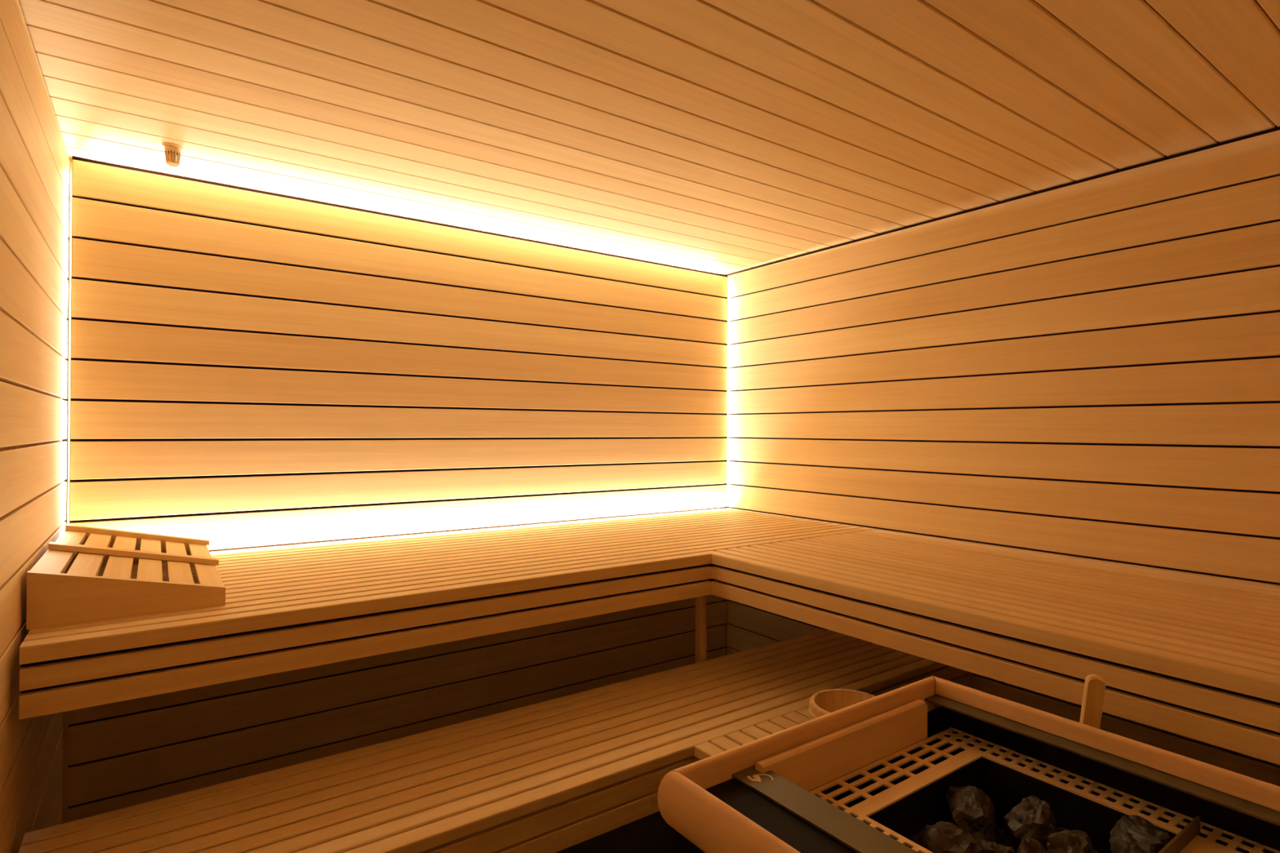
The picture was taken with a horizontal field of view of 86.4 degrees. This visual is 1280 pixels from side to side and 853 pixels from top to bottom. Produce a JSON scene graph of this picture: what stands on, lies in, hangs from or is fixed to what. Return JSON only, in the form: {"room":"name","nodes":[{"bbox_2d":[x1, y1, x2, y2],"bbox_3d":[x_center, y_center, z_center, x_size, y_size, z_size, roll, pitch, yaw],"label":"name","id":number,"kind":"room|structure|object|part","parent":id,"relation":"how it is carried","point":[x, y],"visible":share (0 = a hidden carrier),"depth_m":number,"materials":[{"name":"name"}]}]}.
{"room":"spa","nodes":[
{"label":"spa","id":0,"kind":"room"},
{"bbox_2d":[0,0,70,852],"bbox_3d":[-0.878,0.217,0.811,0.060,2.068,3.084,0,0,-35],"label":"wall","id":1,"kind":"structure","parent":0,"point":[35,163],"depth_m":1.39,"materials":[{"name":"brown wood"}]},
{"bbox_2d":[62,155,727,823],"bbox_3d":[-0.646,0.227,2.802,2.746,2.068,0.108,0,0,-35],"label":"wall","id":2,"kind":"structure","parent":0,"point":[252,370],"depth_m":2.47,"materials":[{"name":"brown wood"}]},
{"bbox_2d":[66,168,72,524],"bbox_3d":[-1.701,-0.189,2.044,0.017,1.168,0.007,0,0,-35],"label":"light strip","id":3,"kind":"object","parent":2,"relation":"attached to","point":[71,169],"visible":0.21,"depth_m":2.04,"materials":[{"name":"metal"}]},
{"bbox_2d":[555,811,704,852],"bbox_3d":[0.211,1.284,1.585,2.770,0.048,3.108,0,0,-35],"label":"floor","id":4,"kind":"structure","parent":0,"point":[651,833],"depth_m":2.07,"materials":[{"name":"stone"}]},
{"bbox_2d":[18,509,872,719],"bbox_3d":[-0.337,0.836,2.366,2.603,0.848,0.900,0,0,-35],"label":"bench","id":5,"kind":"object","parent":4,"relation":"on","point":[294,608],"visible":0.73,"depth_m":1.78,"materials":[{"name":"brown wood"}]},
{"bbox_2d":[26,524,225,630],"bbox_3d":[-1.282,0.341,1.743,0.346,0.127,0.710,0,0,-35],"label":"headrest cover","id":6,"kind":"object","parent":5,"relation":"on","point":[64,587],"visible":1,"depth_m":1.51,"materials":[{"name":"brown wood"}]},
{"bbox_3d":[-1.417,0.356,1.644,0.012,0.095,0.665,0,0,-35],"label":"panel","id":7,"kind":"part","parent":6,"relation":"part of","materials":[{"name":"brown wood"}]},
{"bbox_3d":[-1.085,0.348,1.460,0.338,0.114,0.020,0,0,-35],"label":"panel","id":8,"kind":"part","parent":6,"relation":"part of","materials":[{"name":"brown wood"}]},
{"bbox_3d":[-1.482,0.348,2.018,0.338,0.114,0.020,0,0,-35],"label":"panel","id":9,"kind":"part","parent":6,"relation":"part of","materials":[{"name":"brown wood"}]},
{"bbox_3d":[0.210,0.884,2.354,0.029,0.758,0.030,0,0,-35],"label":"post","id":10,"kind":"part","parent":5,"relation":"part of","materials":[{"name":"brown wood"}]},
{"bbox_2d":[18,629,972,852],"bbox_3d":[0.000,1.026,1.885,2.597,0.468,0.468,0,0,-35],"label":"bench","id":11,"kind":"object","parent":4,"relation":"on","point":[554,775],"visible":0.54,"depth_m":1.56,"materials":[{"name":"brown wood"}]},
{"bbox_2d":[694,706,810,759],"bbox_3d":[0.447,1.027,1.652,0.468,0.468,0.424,0,0,-35],"label":"step","id":12,"kind":"structure","parent":4,"relation":"on","point":[706,749],"depth_m":1.76,"materials":[{"name":"brown wood"}]},
{"bbox_2d":[808,688,875,719],"bbox_3d":[0.508,0.733,1.660,0.191,0.120,0.191,0,0,-35],"label":"bucket","id":13,"kind":"object","parent":12,"relation":"on","point":[824,702],"visible":0.18,"depth_m":1.74,"materials":[{"name":"brown wood"}]},
{"bbox_2d":[657,675,1279,852],"bbox_3d":[0.545,0.892,0.944,0.737,0.732,0.763,0,0,-35],"label":"heater","id":14,"kind":"object","parent":4,"relation":"on","point":[868,775],"visible":1,"depth_m":1.15,"materials":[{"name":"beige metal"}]},
{"bbox_3d":[0.257,0.568,0.740,0.026,0.089,0.760,0,0,-35],"label":"guard rail","id":15,"kind":"part","parent":14,"relation":"part of","materials":[{"name":"brown wood"}]},
{"bbox_2d":[705,777,853,852],"bbox_3d":[0.314,0.568,0.779,0.109,0.005,0.708,0,0,-35],"label":"panel","id":16,"kind":"object","parent":14,"relation":"on","point":[801,828],"depth_m":0.99,"materials":[{"name":"black metal"}]},
{"bbox_3d":[0.333,0.571,1.246,0.734,0.089,0.026,0,0,-35],"label":"guard rail","id":17,"kind":"part","parent":14,"relation":"part of","materials":[{"name":"brown wood"}]},
{"bbox_2d":[906,821,982,852],"bbox_3d":[0.496,0.697,1.115,0.114,0.091,0.108,0,0,22],"label":"stone","id":18,"kind":"object","parent":14,"relation":"in","point":[942,837],"visible":0.94,"depth_m":1.10,"materials":[{"name":"stone"}]},
{"bbox_2d":[945,785,1001,844],"bbox_3d":[0.582,0.682,1.194,0.087,0.090,0.132,0,0,17],"label":"stone","id":19,"kind":"object","parent":14,"relation":"in","point":[969,807],"visible":0.8,"depth_m":1.16,"materials":[{"name":"grey stone"}]},
{"bbox_2d":[998,827,1013,848],"bbox_3d":[0.638,0.753,1.215,0.100,0.055,0.089,0,0,-37],"label":"stone","id":20,"kind":"object","parent":14,"relation":"in","point":[1005,842],"visible":0.08,"depth_m":1.21,"materials":[{"name":"black stone"}]},
{"bbox_2d":[1004,795,1057,852],"bbox_3d":[0.663,0.687,1.158,0.079,0.097,0.086,0,0,-2],"label":"stone","id":21,"kind":"object","parent":14,"relation":"in","point":[1033,818],"visible":0.8,"depth_m":1.14,"materials":[{"name":"grey stone"}]},
{"bbox_2d":[1016,836,1047,852],"bbox_3d":[0.602,0.685,1.035,0.079,0.103,0.093,0,0,18],"label":"stone","id":22,"kind":"object","parent":14,"relation":"in","point":[1029,845],"visible":1,"depth_m":1.04,"materials":[{"name":"stone"}]},
{"bbox_3d":[0.612,0.625,1.007,0.531,0.004,0.627,0,0,-35],"label":"grille plate","id":23,"kind":"part","parent":14,"relation":"part of","materials":[{"name":"brown metal"}]},
{"bbox_2d":[1079,674,1106,728],"bbox_3d":[0.789,0.857,1.296,0.079,0.808,0.165,0,0,-35],"label":"ladle","id":24,"kind":"object","parent":14,"relation":"attached to","point":[1094,691],"visible":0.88,"depth_m":1.24,"materials":[{"name":"brown wood"}]},
{"bbox_3d":[0.836,0.579,1.151,0.026,0.101,0.760,0,0,-35],"label":"guard rail","id":25,"kind":"part","parent":14,"relation":"part of","materials":[{"name":"brown wood"}]},
{"bbox_2d":[1108,814,1172,852],"bbox_3d":[0.771,0.660,1.051,0.095,0.089,0.086,0,0,-37],"label":"stone","id":26,"kind":"object","parent":14,"relation":"in","point":[1133,833],"visible":0.89,"depth_m":1.05,"materials":[{"name":"grey stone"}]},
{"bbox_3d":[0.705,0.689,0.940,0.383,0.180,0.004,0,0,-35],"label":"divider plate","id":27,"kind":"part","parent":14,"relation":"part of","materials":[{"name":"brown metal"}]},
{"bbox_3d":[0.551,0.751,1.096,0.099,0.058,0.092,3,-13,13],"label":"stone","id":28,"kind":"object","parent":14,"relation":"in","visible":0},
{"bbox_2d":[979,839,1015,852],"bbox_3d":[0.579,0.713,1.107,0.056,0.075,0.063,0,0,-28],"label":"stone","id":29,"kind":"object","parent":28,"relation":"on","point":[988,846],"visible":0.91,"depth_m":1.10,"materials":[{"name":"stone"}]},
{"bbox_3d":[0.708,0.751,1.115,0.079,0.063,0.090,2,8,16],"label":"stone","id":30,"kind":"object","parent":14,"relation":"in","visible":0},
{"bbox_2d":[1056,826,1068,832],"bbox_3d":[0.722,0.702,1.147,0.040,0.046,0.050,0,0,-35],"label":"stone","id":31,"kind":"object","parent":30,"relation":"on","point":[1061,828],"visible":0.12,"depth_m":1.15,"materials":[{"name":"black stone"}]},
{"bbox_2d":[1046,829,1097,852],"bbox_3d":[0.689,0.687,1.081,0.082,0.088,0.094,0,0,22],"label":"stone","id":32,"kind":"object","parent":30,"relation":"on","point":[1075,841],"visible":1,"depth_m":1.07,"materials":[{"name":"stone"}]},
{"bbox_2d":[705,529,1279,764],"bbox_3d":[1.169,0.840,1.692,0.918,0.848,2.027,0,0,-35],"label":"bench","id":33,"kind":"object","parent":4,"relation":"on","point":[1195,657],"visible":1,"depth_m":1.56,"materials":[{"name":"brown wood"}]},
{"bbox_2d":[17,0,1279,275],"bbox_3d":[0.248,-0.820,1.557,2.770,0.036,3.201,0,0,-35],"label":"ceiling","id":34,"kind":"structure","parent":0,"point":[724,137],"depth_m":1.68,"materials":[{"name":"brown wood"}]},
{"bbox_2d":[161,142,183,166],"bbox_3d":[-1.346,-0.780,1.964,0.052,0.055,0.052,0,0,-35],"label":"ceiling sensor","id":35,"kind":"object","parent":34,"relation":"attached to","point":[172,150],"visible":1,"depth_m":1.95,"materials":[{"name":"wood"}]},
{"bbox_2d":[164,150,181,163],"bbox_3d":[-1.346,-0.773,1.964,0.039,0.030,0.039,0,0,-35],"label":"grille","id":36,"kind":"object","parent":35,"relation":"attached to","point":[170,155],"depth_m":1.95,"materials":[{"name":"brown wood"}]},
{"bbox_2d":[725,125,1279,786],"bbox_3d":[1.310,0.234,2.368,0.060,2.068,3.084,0,0,-35],"label":"wall","id":37,"kind":"structure","parent":0,"point":[1088,368],"depth_m":2.26,"materials":[{"name":"brown wood"}]}
]}

